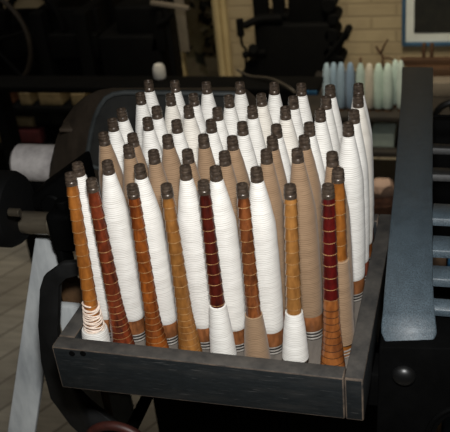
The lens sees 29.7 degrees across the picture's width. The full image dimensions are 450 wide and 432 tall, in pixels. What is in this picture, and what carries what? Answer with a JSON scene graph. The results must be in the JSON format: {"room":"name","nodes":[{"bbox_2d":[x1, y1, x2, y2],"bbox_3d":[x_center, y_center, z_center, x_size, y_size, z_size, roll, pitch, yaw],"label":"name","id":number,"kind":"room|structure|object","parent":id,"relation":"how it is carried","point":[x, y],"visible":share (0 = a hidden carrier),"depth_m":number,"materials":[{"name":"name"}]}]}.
{"room":"textile factory","nodes":[
{"label":"textile factory","id":0,"kind":"room"},
{"bbox_2d":[0,157,395,431],"bbox_3d":[-0.678,1.047,2.003,7.000,0.100,6.100,3,31,16],"label":"floor","id":1,"kind":"structure","parent":0,"point":[15,262],"depth_m":2.97,"materials":[{"name":"wood"}]},
{"bbox_2d":[8,235,57,431],"bbox_3d":[-0.377,0.588,1.420,0.448,1.214,0.027,-10,30,-6],"label":"plank","id":2,"kind":"object","parent":1,"relation":"on","point":[29,379],"visible":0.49,"depth_m":1.23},
{"bbox_2d":[9,144,62,301],"bbox_3d":[-0.279,0.378,1.811,0.100,1.168,0.068,3,31,16],"label":"roller","id":3,"kind":"object","parent":1,"relation":"on","point":[33,161],"visible":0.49,"depth_m":1.51,"materials":[{"name":"fabric"}]},
{"bbox_2d":[0,98,73,169],"bbox_3d":[-0.706,-0.252,3.620,0.628,0.547,0.220,3,31,16],"label":"rack","id":4,"kind":"object","parent":1,"relation":"on","point":[51,131],"visible":0.02,"depth_m":3.43,"materials":[{"name":"metal"}]},
{"bbox_2d":[10,93,18,102],"bbox_3d":[-0.896,-0.505,3.490,0.091,0.054,0.120,3,31,16],"label":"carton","id":5,"kind":"object","parent":4,"relation":"on","point":[14,96],"visible":0.06,"depth_m":3.46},
{"bbox_2d":[16,116,35,125],"bbox_3d":[-0.890,-0.400,3.655,0.147,0.055,0.030,3,31,16],"label":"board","id":6,"kind":"object","parent":4,"relation":"on","point":[24,120],"visible":0.28,"depth_m":3.63,"materials":[{"name":"brown wood"}]},
{"bbox_2d":[19,93,38,104],"bbox_3d":[-0.793,-0.495,3.451,0.051,0.054,0.100,3,31,16],"label":"wooden block","id":7,"kind":"object","parent":4,"relation":"on","point":[25,98],"visible":0.56,"depth_m":3.41,"materials":[{"name":"brown wood"}]},
{"bbox_2d":[0,124,61,149],"bbox_3d":[-0.714,-0.331,3.575,0.628,0.020,0.220,3,31,16],"label":"shelf","id":8,"kind":"object","parent":4,"relation":"attached to","point":[51,131],"depth_m":3.60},
{"bbox_2d":[18,126,45,143],"bbox_3d":[-0.812,-0.337,3.523,0.125,0.061,0.050,3,31,16],"label":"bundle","id":9,"kind":"object","parent":4,"relation":"on","point":[28,134],"visible":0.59,"depth_m":3.50,"materials":[{"name":"fabric"}]},
{"bbox_2d":[13,98,73,112],"bbox_3d":[-0.731,-0.480,3.490,0.628,0.020,0.220,3,31,16],"label":"shelf","id":10,"kind":"object","parent":4,"relation":"attached to","point":[36,106],"depth_m":3.40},
{"bbox_2d":[38,93,70,105],"bbox_3d":[-0.685,-0.490,3.421,0.100,0.056,0.100,3,31,16],"label":"wooden block","id":11,"kind":"object","parent":4,"relation":"on","point":[60,99],"visible":0.56,"depth_m":3.38,"materials":[{"name":"brown wood"}]},
{"bbox_2d":[71,93,90,105],"bbox_3d":[-0.567,-0.483,3.388,0.061,0.052,0.100,3,31,16],"label":"wooden block","id":12,"kind":"object","parent":4,"relation":"on","point":[75,97],"visible":0.46,"depth_m":3.34,"materials":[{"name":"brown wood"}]},
{"bbox_2d":[0,151,95,277],"bbox_3d":[-0.193,0.512,1.405,0.145,1.322,0.147,3,31,16],"label":"machine part","id":13,"kind":"object","parent":1,"relation":"on","point":[19,218],"visible":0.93,"depth_m":1.08,"materials":[{"name":"metal"}]},
{"bbox_2d":[0,0,122,124],"bbox_3d":[-0.847,-0.808,3.908,0.824,1.250,0.580,3,31,16],"label":"power loom","id":14,"kind":"object","parent":1,"relation":"on","point":[56,37],"visible":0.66,"depth_m":3.67,"materials":[{"name":"metal"}]},
{"bbox_2d":[60,301,103,408],"bbox_3d":[-0.133,0.623,1.330,0.030,1.193,0.012,3,31,16],"label":"board","id":15,"kind":"object","parent":1,"relation":"on","point":[68,309],"visible":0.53,"depth_m":1.04,"materials":[{"name":"grey wood"}]},
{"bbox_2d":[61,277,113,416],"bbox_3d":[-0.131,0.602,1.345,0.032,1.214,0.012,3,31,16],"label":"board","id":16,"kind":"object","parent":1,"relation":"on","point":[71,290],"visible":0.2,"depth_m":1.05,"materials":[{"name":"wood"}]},
{"bbox_2d":[108,392,133,423],"bbox_3d":[-0.135,0.663,1.571,0.058,0.885,0.012,3,31,16],"label":"metal sheet","id":17,"kind":"object","parent":1,"relation":"on","point":[122,406],"visible":0.29,"depth_m":1.35,"materials":[{"name":"metal"}]},
{"bbox_2d":[98,0,188,75],"bbox_3d":[-0.271,-0.525,3.668,0.410,0.887,0.262,3,31,16],"label":"machine","id":18,"kind":"object","parent":1,"relation":"on","point":[144,33],"visible":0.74,"depth_m":3.45,"materials":[{"name":"black metal"}]},
{"bbox_2d":[49,87,256,431],"bbox_3d":[-0.078,0.385,1.556,0.384,1.370,0.144,3,31,16],"label":"guard","id":19,"kind":"object","parent":1,"relation":"on","point":[78,133],"visible":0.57,"depth_m":1.26,"materials":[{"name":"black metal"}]},
{"bbox_2d":[0,69,323,262],"bbox_3d":[-0.279,-0.144,3.104,1.302,0.788,0.208,3,31,16],"label":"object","id":20,"kind":"object","parent":1,"relation":"on","point":[10,137],"visible":0.57,"depth_m":2.94,"materials":[{"name":"blue paint"}]},
{"bbox_2d":[153,63,165,80],"bbox_3d":[-0.225,-0.496,2.900,0.044,0.056,0.044,3,31,16],"label":"spool","id":21,"kind":"object","parent":20,"relation":"on","point":[159,73],"visible":1,"depth_m":2.89,"materials":[{"name":"fabric"}]},
{"bbox_2d":[38,67,449,431],"bbox_3d":[0.237,0.422,1.495,0.636,1.305,0.920,3,31,16],"label":"frame","id":22,"kind":"object","parent":1,"relation":"on","point":[409,390],"visible":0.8,"depth_m":0.92,"materials":[{"name":"black metal"}]},
{"bbox_2d":[52,214,390,419],"bbox_3d":[0.016,0.083,0.908,0.299,0.052,0.290,3,31,16],"label":"wooden box","id":23,"kind":"object","parent":22,"relation":"on","point":[311,387],"visible":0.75,"depth_m":0.79,"materials":[{"name":"grey wood"}]},
{"bbox_2d":[65,171,110,341],"bbox_3d":[-0.136,0.053,0.804,0.028,0.200,0.028,-11,30,-7],"label":"bobbin","id":24,"kind":"object","parent":23,"relation":"in","point":[94,328],"visible":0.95,"depth_m":0.80,"materials":[{"name":"orange wood"}]},
{"bbox_2d":[72,161,110,339],"bbox_3d":[-0.127,0.037,0.830,0.028,0.200,0.028,-4,31,4],"label":"bobbin","id":25,"kind":"object","parent":23,"relation":"in","point":[77,166],"visible":0.34,"depth_m":0.81,"materials":[{"name":"fabric"}]},
{"bbox_2d":[85,177,134,343],"bbox_3d":[-0.108,0.053,0.796,0.025,0.200,0.025,-26,35,-31],"label":"bobbin","id":26,"kind":"object","parent":23,"relation":"in","point":[120,329],"visible":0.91,"depth_m":0.79,"materials":[{"name":"red wood"}]},
{"bbox_2d":[98,131,122,197],"bbox_3d":[-0.110,0.004,0.883,0.028,0.200,0.028,-17,32,-18],"label":"bobbin","id":27,"kind":"object","parent":23,"relation":"in","point":[106,151],"visible":0.27,"depth_m":0.84,"materials":[{"name":"fabric"}]},
{"bbox_2d":[107,117,124,171],"bbox_3d":[-0.104,-0.012,0.910,0.028,0.200,0.028,-27,35,-31],"label":"bobbin","id":28,"kind":"object","parent":23,"relation":"in","point":[116,138],"visible":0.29,"depth_m":0.87,"materials":[{"name":"fabric"}]},
{"bbox_2d":[102,159,145,341],"bbox_3d":[-0.099,0.037,0.824,0.028,0.200,0.028,18,36,36],"label":"bobbin","id":29,"kind":"object","parent":23,"relation":"in","point":[116,210],"visible":0.69,"depth_m":0.81,"materials":[{"name":"fabric"}]},
{"bbox_2d":[116,107,133,143],"bbox_3d":[-0.097,-0.027,0.934,0.028,0.200,0.028,20,40,37],"label":"bobbin","id":30,"kind":"object","parent":23,"relation":"in","point":[125,127],"visible":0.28,"depth_m":0.89,"materials":[{"name":"fabric"}]},
{"bbox_2d":[123,143,137,211],"bbox_3d":[-0.083,0.020,0.850,0.027,0.200,0.027,8,31,24],"label":"bobbin","id":31,"kind":"object","parent":23,"relation":"in","point":[130,159],"visible":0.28,"depth_m":0.81,"materials":[{"name":"fabric"}]},
{"bbox_2d":[127,132,148,177],"bbox_3d":[-0.080,0.005,0.875,0.027,0.200,0.027,-5,31,4],"label":"bobbin","id":32,"kind":"object","parent":23,"relation":"in","point":[132,137],"visible":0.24,"depth_m":0.83,"materials":[{"name":"fabric"}]},
{"bbox_2d":[135,92,151,148],"bbox_3d":[-0.083,-0.046,0.966,0.028,0.200,0.028,-10,30,-8],"label":"bobbin","id":33,"kind":"object","parent":23,"relation":"in","point":[142,110],"visible":0.29,"depth_m":0.92,"materials":[{"name":"fabric"}]},
{"bbox_2d":[126,182,168,347],"bbox_3d":[-0.075,0.055,0.787,0.026,0.200,0.026,9,33,25],"label":"bobbin","id":34,"kind":"object","parent":23,"relation":"in","point":[155,336],"visible":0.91,"depth_m":0.78,"materials":[{"name":"orange wood"}]},
{"bbox_2d":[144,79,158,115],"bbox_3d":[-0.077,-0.063,0.994,0.030,0.200,0.030,-26,35,-30],"label":"bobbin","id":35,"kind":"object","parent":23,"relation":"in","point":[151,98],"visible":0.23,"depth_m":0.95,"materials":[{"name":"fabric"}]},
{"bbox_2d":[142,116,161,167],"bbox_3d":[-0.069,-0.012,0.904,0.028,0.200,0.028,-23,33,-27],"label":"bobbin","id":36,"kind":"object","parent":23,"relation":"in","point":[150,139],"visible":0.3,"depth_m":0.86,"materials":[{"name":"fabric"}]},
{"bbox_2d":[134,163,177,345],"bbox_3d":[-0.067,0.040,0.812,0.028,0.200,0.028,-10,30,-6],"label":"bobbin","id":37,"kind":"object","parent":23,"relation":"in","point":[153,219],"visible":0.63,"depth_m":0.80,"materials":[{"name":"fabric"}]},
{"bbox_2d":[151,105,167,148],"bbox_3d":[-0.062,-0.027,0.928,0.027,0.200,0.027,-9,30,-4],"label":"bobbin","id":38,"kind":"object","parent":23,"relation":"in","point":[159,124],"visible":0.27,"depth_m":0.88,"materials":[{"name":"fabric"}]},
{"bbox_2d":[148,149,176,242],"bbox_3d":[-0.056,0.025,0.837,0.027,0.200,0.027,-22,33,-23],"label":"bobbin","id":39,"kind":"object","parent":23,"relation":"in","point":[157,176],"visible":0.28,"depth_m":0.79,"materials":[{"name":"fabric"}]},
{"bbox_2d":[162,134,180,214],"bbox_3d":[-0.046,0.008,0.863,0.028,0.200,0.028,-25,35,-29],"label":"bobbin","id":40,"kind":"object","parent":23,"relation":"in","point":[171,163],"visible":0.2,"depth_m":0.82,"materials":[{"name":"fabric"}]},
{"bbox_2d":[164,93,182,133],"bbox_3d":[-0.051,-0.044,0.955,0.028,0.200,0.028,-1,30,8],"label":"bobbin","id":41,"kind":"object","parent":23,"relation":"in","point":[172,112],"visible":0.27,"depth_m":0.91,"materials":[{"name":"fabric"}]},
{"bbox_2d":[170,80,184,120],"bbox_3d":[-0.046,-0.061,0.985,0.028,0.200,0.031,-8,30,-2],"label":"bobbin","id":42,"kind":"object","parent":23,"relation":"in","point":[175,88],"visible":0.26,"depth_m":0.94,"materials":[{"name":"fabric"}]},
{"bbox_2d":[171,119,188,164],"bbox_3d":[-0.038,-0.009,0.892,0.028,0.200,0.028,-20,32,-22],"label":"bobbin","id":43,"kind":"object","parent":23,"relation":"in","point":[180,142],"visible":0.22,"depth_m":0.85,"materials":[{"name":"fabric"}]},
{"bbox_2d":[160,182,202,351],"bbox_3d":[-0.041,0.058,0.776,0.026,0.200,0.026,-10,32,-7],"label":"bobbin","id":44,"kind":"object","parent":23,"relation":"in","point":[188,337],"visible":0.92,"depth_m":0.77,"materials":[{"name":"beige wood"}]},
{"bbox_2d":[182,148,200,191],"bbox_3d":[-0.024,0.025,0.829,0.027,0.200,0.027,14,36,32],"label":"bobbin","id":45,"kind":"object","parent":23,"relation":"in","point":[187,153],"visible":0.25,"depth_m":0.78,"materials":[{"name":"fabric"}]},
{"bbox_2d":[183,105,200,164],"bbox_3d":[-0.028,-0.027,0.921,0.028,0.200,0.028,-13,30,-11],"label":"bobbin","id":46,"kind":"object","parent":23,"relation":"in","point":[191,129],"visible":0.29,"depth_m":0.88,"materials":[{"name":"fabric"}]},
{"bbox_2d":[177,164,209,349],"bbox_3d":[-0.027,0.042,0.801,0.028,0.200,0.028,-13,31,-13],"label":"bobbin","id":47,"kind":"object","parent":23,"relation":"in","point":[189,220],"visible":0.62,"depth_m":0.78,"materials":[{"name":"fabric"}]},
{"bbox_2d":[188,93,205,132],"bbox_3d":[-0.023,-0.043,0.948,0.027,0.200,0.027,-21,32,-23],"label":"bobbin","id":48,"kind":"object","parent":23,"relation":"in","point":[193,98],"visible":0.2,"depth_m":0.90,"materials":[{"name":"fabric"}]},
{"bbox_2d":[197,133,215,183],"bbox_3d":[-0.012,0.009,0.855,0.027,0.200,0.027,-19,32,-21],"label":"bobbin","id":49,"kind":"object","parent":23,"relation":"in","point":[205,155],"visible":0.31,"depth_m":0.81,"materials":[{"name":"fabric"}]},
{"bbox_2d":[201,81,216,122],"bbox_3d":[-0.012,-0.059,0.974,0.028,0.200,0.028,5,30,19],"label":"bobbin","id":50,"kind":"object","parent":23,"relation":"in","point":[207,100],"visible":0.23,"depth_m":0.93,"materials":[{"name":"fabric"}]},
{"bbox_2d":[206,118,223,164],"bbox_3d":[-0.004,-0.008,0.884,0.028,0.200,0.028,-6,30,1],"label":"bobbin","id":51,"kind":"object","parent":23,"relation":"in","point":[211,125],"visible":0.21,"depth_m":0.84,"materials":[{"name":"fabric"}]},
{"bbox_2d":[197,179,236,354],"bbox_3d":[-0.010,0.059,0.769,0.025,0.200,0.026,22,40,40],"label":"bobbin","id":52,"kind":"object","parent":23,"relation":"in","point":[221,336],"visible":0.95,"depth_m":0.77,"materials":[{"name":"brown wood"}]},
{"bbox_2d":[212,106,228,149],"bbox_3d":[0.002,-0.024,0.909,0.028,0.200,0.028,13,35,30],"label":"bobbin","id":53,"kind":"object","parent":23,"relation":"in","point":[217,112],"visible":0.2,"depth_m":0.86,"materials":[{"name":"fabric"}]},
{"bbox_2d":[209,165,245,351],"bbox_3d":[0.002,0.043,0.793,0.028,0.200,0.028,20,39,39],"label":"bobbin","id":54,"kind":"object","parent":23,"relation":"in","point":[226,229],"visible":0.62,"depth_m":0.78,"materials":[{"name":"fabric"}]},
{"bbox_2d":[219,150,241,254],"bbox_3d":[0.010,0.028,0.819,0.027,0.200,0.027,-12,31,-8],"label":"bobbin","id":55,"kind":"object","parent":23,"relation":"in","point":[229,177],"visible":0.22,"depth_m":0.78,"materials":[{"name":"fabric"}]},
{"bbox_2d":[223,94,238,135],"bbox_3d":[0.013,-0.040,0.936,0.028,0.200,0.028,-30,37,-35],"label":"bobbin","id":56,"kind":"object","parent":23,"relation":"in","point":[230,114],"visible":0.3,"depth_m":0.89,"materials":[{"name":"fabric"}]},
{"bbox_2d":[227,135,249,191],"bbox_3d":[0.017,0.011,0.846,0.028,0.200,0.028,-8,30,-2],"label":"bobbin","id":57,"kind":"object","parent":23,"relation":"in","point":[238,163],"visible":0.22,"depth_m":0.80,"materials":[{"name":"fabric"}]},
{"bbox_2d":[234,81,248,121],"bbox_3d":[0.024,-0.057,0.964,0.028,0.200,0.028,-4,28,3],"label":"bobbin","id":58,"kind":"object","parent":23,"relation":"in","point":[241,101],"visible":0.2,"depth_m":0.92,"materials":[{"name":"fabric"}]},
{"bbox_2d":[237,121,257,181],"bbox_3d":[0.027,-0.005,0.872,0.028,0.200,0.028,-9,30,-4],"label":"bobbin","id":59,"kind":"object","parent":23,"relation":"in","point":[245,143],"visible":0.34,"depth_m":0.83,"materials":[{"name":"fabric"}]},
{"bbox_2d":[236,182,270,358],"bbox_3d":[0.022,0.060,0.760,0.025,0.200,0.025,0,30,11],"label":"bobbin","id":60,"kind":"object","parent":23,"relation":"in","point":[256,344],"visible":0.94,"depth_m":0.76,"materials":[{"name":"brown wood"}]},
{"bbox_2d":[247,105,265,165],"bbox_3d":[0.037,-0.024,0.903,0.027,0.200,0.027,-6,29,0],"label":"bobbin","id":61,"kind":"object","parent":23,"relation":"in","point":[253,122],"visible":0.28,"depth_m":0.86,"materials":[{"name":"fabric"}]},
{"bbox_2d":[256,93,272,147],"bbox_3d":[0.046,-0.040,0.929,0.028,0.200,0.028,-29,36,-33],"label":"bobbin","id":62,"kind":"object","parent":23,"relation":"in","point":[264,115],"visible":0.24,"depth_m":0.89,"materials":[{"name":"fabric"}]},
{"bbox_2d":[249,166,283,354],"bbox_3d":[0.037,0.044,0.784,0.028,0.200,0.028,-11,30,-8],"label":"bobbin","id":63,"kind":"object","parent":23,"relation":"in","point":[263,219],"visible":0.71,"depth_m":0.77,"materials":[{"name":"fabric"}]},
{"bbox_2d":[260,148,286,318],"bbox_3d":[0.046,0.027,0.812,0.027,0.200,0.027,-25,34,-30],"label":"bobbin","id":64,"kind":"object","parent":23,"relation":"in","point":[267,164],"visible":0.34,"depth_m":0.78,"materials":[{"name":"fabric"}]},
{"bbox_2d":[268,81,282,123],"bbox_3d":[0.059,-0.055,0.953,0.028,0.200,0.028,23,39,40],"label":"bobbin","id":65,"kind":"object","parent":23,"relation":"in","point":[274,100],"visible":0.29,"depth_m":0.91,"materials":[{"name":"fabric"}]},
{"bbox_2d":[266,135,286,202],"bbox_3d":[0.053,0.012,0.837,0.027,0.200,0.027,-9,30,-5],"label":"bobbin","id":66,"kind":"object","parent":23,"relation":"in","point":[272,140],"visible":0.26,"depth_m":0.79,"materials":[{"name":"fabric"}]},
{"bbox_2d":[271,123,290,182],"bbox_3d":[0.059,-0.002,0.860,0.028,0.200,0.028,-8,31,-2],"label":"bobbin","id":67,"kind":"object","parent":23,"relation":"in","point":[276,128],"visible":0.2,"depth_m":0.82,"materials":[{"name":"fabric"}]},
{"bbox_2d":[279,105,298,163],"bbox_3d":[0.070,-0.022,0.893,0.028,0.200,0.028,-28,36,-33],"label":"bobbin","id":68,"kind":"object","parent":23,"relation":"in","point":[288,129],"visible":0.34,"depth_m":0.85,"materials":[{"name":"fabric"}]},
{"bbox_2d":[282,183,308,362],"bbox_3d":[0.058,0.062,0.750,0.025,0.200,0.025,-20,33,-23],"label":"bobbin","id":69,"kind":"object","parent":23,"relation":"in","point":[294,345],"visible":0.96,"depth_m":0.75,"materials":[{"name":"brown wood"}]},
{"bbox_2d":[288,95,303,139],"bbox_3d":[0.079,-0.036,0.916,0.027,0.200,0.027,-30,37,-35],"label":"bobbin","id":70,"kind":"object","parent":23,"relation":"in","point":[293,101],"visible":0.21,"depth_m":0.87,"materials":[{"name":"fabric"}]},
{"bbox_2d":[296,82,312,126],"bbox_3d":[0.089,-0.053,0.944,0.028,0.200,0.028,14,35,31],"label":"bobbin","id":71,"kind":"object","parent":23,"relation":"in","point":[301,92],"visible":0.25,"depth_m":0.90,"materials":[{"name":"fabric"}]},
{"bbox_2d":[290,147,322,339],"bbox_3d":[0.076,0.030,0.802,0.027,0.200,0.034,-15,31,-14],"label":"bobbin","id":72,"kind":"object","parent":23,"relation":"in","point":[309,249],"visible":0.78,"depth_m":0.79,"materials":[{"name":"fabric"}]},
{"bbox_2d":[298,134,323,309],"bbox_3d":[0.083,0.013,0.830,0.028,0.200,0.028,18,38,37],"label":"bobbin","id":73,"kind":"object","parent":23,"relation":"in","point":[304,139],"visible":0.35,"depth_m":0.79,"materials":[{"name":"fabric"}]},
{"bbox_2d":[304,121,324,189],"bbox_3d":[0.091,-0.003,0.855,0.028,0.200,0.028,12,35,29],"label":"bobbin","id":74,"kind":"object","parent":23,"relation":"in","point":[309,128],"visible":0.23,"depth_m":0.81,"materials":[{"name":"fabric"}]},
{"bbox_2d":[314,107,332,169],"bbox_3d":[0.103,-0.019,0.881,0.028,0.200,0.028,14,36,31],"label":"bobbin","id":75,"kind":"object","parent":23,"relation":"in","point":[321,127],"visible":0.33,"depth_m":0.84,"materials":[{"name":"fabric"}]},
{"bbox_2d":[321,95,339,156],"bbox_3d":[0.111,-0.035,0.907,0.028,0.200,0.028,-19,32,-21],"label":"bobbin","id":76,"kind":"object","parent":23,"relation":"in","point":[326,101],"visible":0.27,"depth_m":0.86,"materials":[{"name":"fabric"}]},
{"bbox_2d":[320,182,344,366],"bbox_3d":[0.093,0.062,0.743,0.025,0.200,0.025,2,29,13],"label":"bobbin","id":77,"kind":"object","parent":23,"relation":"in","point":[332,352],"visible":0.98,"depth_m":0.74,"materials":[{"name":"brown wood"}]},
{"bbox_2d":[325,84,342,145],"bbox_3d":[0.119,-0.050,0.933,0.028,0.200,0.028,-10,31,-7],"label":"bobbin","id":78,"kind":"object","parent":23,"relation":"in","point":[330,90],"visible":0.24,"depth_m":0.89,"materials":[{"name":"fabric"}]},
{"bbox_2d":[321,150,353,312],"bbox_3d":[0.105,0.030,0.795,0.027,0.200,0.027,-6,29,2],"label":"bobbin","id":79,"kind":"object","parent":23,"relation":"in","point":[332,159],"visible":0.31,"depth_m":0.77,"materials":[{"name":"fabric"}]},
{"bbox_2d":[331,167,354,358],"bbox_3d":[0.103,0.045,0.769,0.026,0.200,0.026,8,33,24],"label":"bobbin","id":80,"kind":"object","parent":23,"relation":"in","point":[346,315],"visible":0.52,"depth_m":0.76,"materials":[{"name":"orange wood"}]},
{"bbox_2d":[339,121,364,301],"bbox_3d":[0.126,-0.001,0.846,0.028,0.200,0.028,19,38,37],"label":"bobbin","id":81,"kind":"object","parent":23,"relation":"in","point":[349,158],"visible":0.6,"depth_m":0.82,"materials":[{"name":"fabric"}]},
{"bbox_2d":[348,109,368,279],"bbox_3d":[0.135,-0.017,0.871,0.027,0.200,0.027,-30,37,-35],"label":"bobbin","id":82,"kind":"object","parent":23,"relation":"in","point":[353,116],"visible":0.32,"depth_m":0.84,"materials":[{"name":"fabric"}]},
{"bbox_2d":[352,94,372,260],"bbox_3d":[0.143,-0.035,0.902,0.028,0.200,0.028,22,40,40],"label":"bobbin","id":83,"kind":"object","parent":23,"relation":"in","point":[358,100],"visible":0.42,"depth_m":0.87,"materials":[{"name":"fabric"}]},
{"bbox_2d":[351,82,373,246],"bbox_3d":[0.149,-0.050,0.927,0.028,0.200,0.028,-20,32,-23],"label":"bobbin","id":84,"kind":"object","parent":23,"relation":"in","point":[358,88],"visible":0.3,"depth_m":0.89,"materials":[{"name":"fabric"}]},
{"bbox_2d":[236,0,352,105],"bbox_3d":[0.318,-0.686,3.680,0.478,1.037,0.318,3,31,16],"label":"machine","id":85,"kind":"object","parent":1,"relation":"on","point":[298,39],"visible":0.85,"depth_m":3.53,"materials":[{"name":"metal"}]},
{"bbox_2d":[307,71,449,183],"bbox_3d":[0.654,-0.196,3.290,0.694,0.513,0.680,3,31,16],"label":"shelf rack","id":86,"kind":"object","parent":1,"relation":"on","point":[383,168],"visible":0.2,"depth_m":3.17,"materials":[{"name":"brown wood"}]},
{"bbox_2d":[323,63,330,95],"bbox_3d":[0.375,-0.478,3.133,0.034,0.184,0.030,3,31,16],"label":"pastel bobbin","id":87,"kind":"object","parent":86,"relation":"on","point":[326,71],"visible":0.56,"depth_m":3.10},
{"bbox_2d":[330,62,336,97],"bbox_3d":[0.405,-0.492,3.164,0.034,0.171,0.030,7,32,23],"label":"pastel bobbin","id":88,"kind":"object","parent":86,"relation":"on","point":[333,69],"visible":0.51,"depth_m":3.13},
{"bbox_2d":[337,62,344,110],"bbox_3d":[0.427,-0.476,3.118,0.032,0.185,0.032,4,31,15],"label":"pastel bobbin","id":89,"kind":"object","parent":86,"relation":"on","point":[341,70],"visible":0.94,"depth_m":3.10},
{"bbox_2d":[346,62,354,110],"bbox_3d":[0.460,-0.475,3.109,0.032,0.185,0.032,4,31,15],"label":"pastel bobbin","id":90,"kind":"object","parent":86,"relation":"on","point":[350,76],"visible":0.79,"depth_m":3.09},
{"bbox_2d":[356,57,364,94],"bbox_3d":[0.495,-0.481,3.094,0.034,0.204,0.034,4,31,15],"label":"pastel bobbin","id":91,"kind":"object","parent":86,"relation":"on","point":[360,73],"visible":0.46,"depth_m":3.06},
{"bbox_2d":[365,63,373,111],"bbox_3d":[0.526,-0.470,3.091,0.034,0.181,0.034,3,31,15],"label":"pastel bobbin","id":92,"kind":"object","parent":86,"relation":"on","point":[369,74],"visible":0.89,"depth_m":3.08,"materials":[{"name":"fabric"}]},
{"bbox_2d":[374,63,382,111],"bbox_3d":[0.558,-0.468,3.082,0.036,0.181,0.036,3,31,16],"label":"pastel bobbin","id":93,"kind":"object","parent":86,"relation":"on","point":[378,72],"visible":1,"depth_m":3.07,"materials":[{"name":"fabric"}]},
{"bbox_2d":[374,196,392,214],"bbox_3d":[0.580,-0.013,3.146,0.150,0.129,0.150,3,31,16],"label":"basket","id":94,"kind":"object","parent":86,"relation":"on","point":[382,205],"visible":0.07,"depth_m":3.17,"materials":[{"name":"wood"}]},
{"bbox_2d":[374,178,393,198],"bbox_3d":[0.571,-0.099,3.090,0.094,0.083,0.071,3,31,16],"label":"paper bag","id":95,"kind":"object","parent":94,"relation":"in","point":[383,187],"visible":0.74,"depth_m":3.07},
{"bbox_2d":[372,122,396,146],"bbox_3d":[0.603,-0.312,3.212,0.085,0.056,0.120,3,31,16],"label":"flat box","id":96,"kind":"object","parent":86,"relation":"on","point":[384,134],"visible":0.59,"depth_m":3.17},
{"bbox_2d":[375,39,394,69],"bbox_3d":[0.611,-0.589,3.271,0.098,0.198,0.029,3,31,16],"label":"branch","id":97,"kind":"object","parent":86,"relation":"on","point":[385,43],"visible":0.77,"depth_m":3.26,"materials":[{"name":"brown wood"}]},
{"bbox_2d":[383,63,392,111],"bbox_3d":[0.590,-0.467,3.073,0.038,0.181,0.037,3,31,16],"label":"pastel bobbin","id":98,"kind":"object","parent":86,"relation":"on","point":[387,72],"visible":1,"depth_m":3.06,"materials":[{"name":"fabric"}]},
{"bbox_2d":[391,60,397,107],"bbox_3d":[0.623,-0.485,3.100,0.032,0.180,0.032,3,31,16],"label":"pastel bobbin","id":99,"kind":"object","parent":86,"relation":"on","point":[394,67],"visible":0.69,"depth_m":3.08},
{"bbox_2d":[397,60,403,111],"bbox_3d":[0.634,-0.469,3.057,0.028,0.192,0.028,3,31,16],"label":"pastel bobbin","id":100,"kind":"object","parent":86,"relation":"on","point":[400,64],"visible":0.62,"depth_m":3.04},
{"bbox_2d":[400,42,449,76],"bbox_3d":[0.798,-0.601,3.301,0.228,0.145,0.100,3,31,16],"label":"wooden stand","id":101,"kind":"object","parent":86,"relation":"on","point":[441,65],"visible":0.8,"depth_m":3.29,"materials":[{"name":"brown wood"}]},
{"bbox_2d":[433,77,449,96],"bbox_3d":[0.862,-0.485,3.176,0.200,0.056,0.070,3,31,16],"label":"block","id":102,"kind":"object","parent":86,"relation":"on","point":[441,85],"visible":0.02,"depth_m":3.16,"materials":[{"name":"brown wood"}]},
{"bbox_2d":[436,422,441,431],"bbox_3d":[0.344,0.582,1.441,0.030,1.060,0.015,3,31,16],"label":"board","id":103,"kind":"object","parent":1,"relation":"on","point":[440,424],"visible":0.02,"depth_m":1.28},
{"bbox_2d":[433,257,446,265],"bbox_3d":[0.346,0.530,1.450,0.029,1.142,0.015,3,31,16],"label":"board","id":104,"kind":"object","parent":1,"relation":"on","point":[436,261],"visible":0.02,"depth_m":1.17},
{"bbox_2d":[433,99,449,265],"bbox_3d":[0.631,0.097,2.367,0.128,0.925,0.060,3,31,16],"label":"wheel","id":105,"kind":"object","parent":1,"relation":"on","point":[445,104],"visible":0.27,"depth_m":2.14,"materials":[{"name":"black metal"}]},
{"bbox_2d":[441,258,449,431],"bbox_3d":[0.375,0.547,1.427,0.036,1.129,0.015,3,31,16],"label":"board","id":106,"kind":"object","parent":1,"relation":"on","point":[445,427],"visible":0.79,"depth_m":1.29,"materials":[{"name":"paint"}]},
{"bbox_2d":[3,0,449,75],"bbox_3d":[-0.055,-1.798,3.712,6.800,3.000,0.100,3,31,16],"label":"wall","id":107,"kind":"structure","parent":0,"point":[373,22],"depth_m":4.00,"materials":[{"name":"brick"}]},
{"bbox_2d":[174,0,189,51],"bbox_3d":[-0.218,-1.021,4.151,0.083,0.440,0.044,3,31,16],"label":"hanging cloth","id":108,"kind":"object","parent":107,"relation":"hanging from","point":[180,14],"visible":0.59,"depth_m":4.18,"materials":[{"name":"fabric"}]},
{"bbox_2d":[181,0,220,75],"bbox_3d":[-0.171,-1.258,4.065,0.220,1.460,0.040,3,31,16],"label":"window","id":109,"kind":"structure","parent":107,"relation":"in","point":[202,59],"depth_m":4.27,"materials":[{"name":"beige paint"}]},
{"bbox_2d":[213,0,226,75],"bbox_3d":[-0.121,-1.763,3.663,0.026,3.000,0.050,3,31,16],"label":"trim","id":110,"kind":"structure","parent":107,"relation":"attached to","point":[217,11],"depth_m":4.15,"materials":[{"name":"beige paint"}]},
{"bbox_2d":[220,0,232,75],"bbox_3d":[-0.092,-1.767,3.664,0.026,3.000,0.030,3,31,16],"label":"trim","id":111,"kind":"structure","parent":107,"relation":"attached to","point":[223,6],"depth_m":4.16,"materials":[{"name":"beige wood"}]},
{"bbox_2d":[402,0,449,45],"bbox_3d":[1.012,-1.024,3.770,0.440,0.549,0.029,3,31,16],"label":"picture","id":112,"kind":"object","parent":107,"relation":"attached to","point":[428,21],"visible":1,"depth_m":3.88,"materials":[{"name":"blue paint"}]},
{"bbox_2d":[414,0,449,32],"bbox_3d":[1.011,-1.023,3.768,0.330,0.429,0.003,3,31,16],"label":"print","id":113,"kind":"object","parent":112,"relation":"attached to","point":[430,16],"depth_m":3.86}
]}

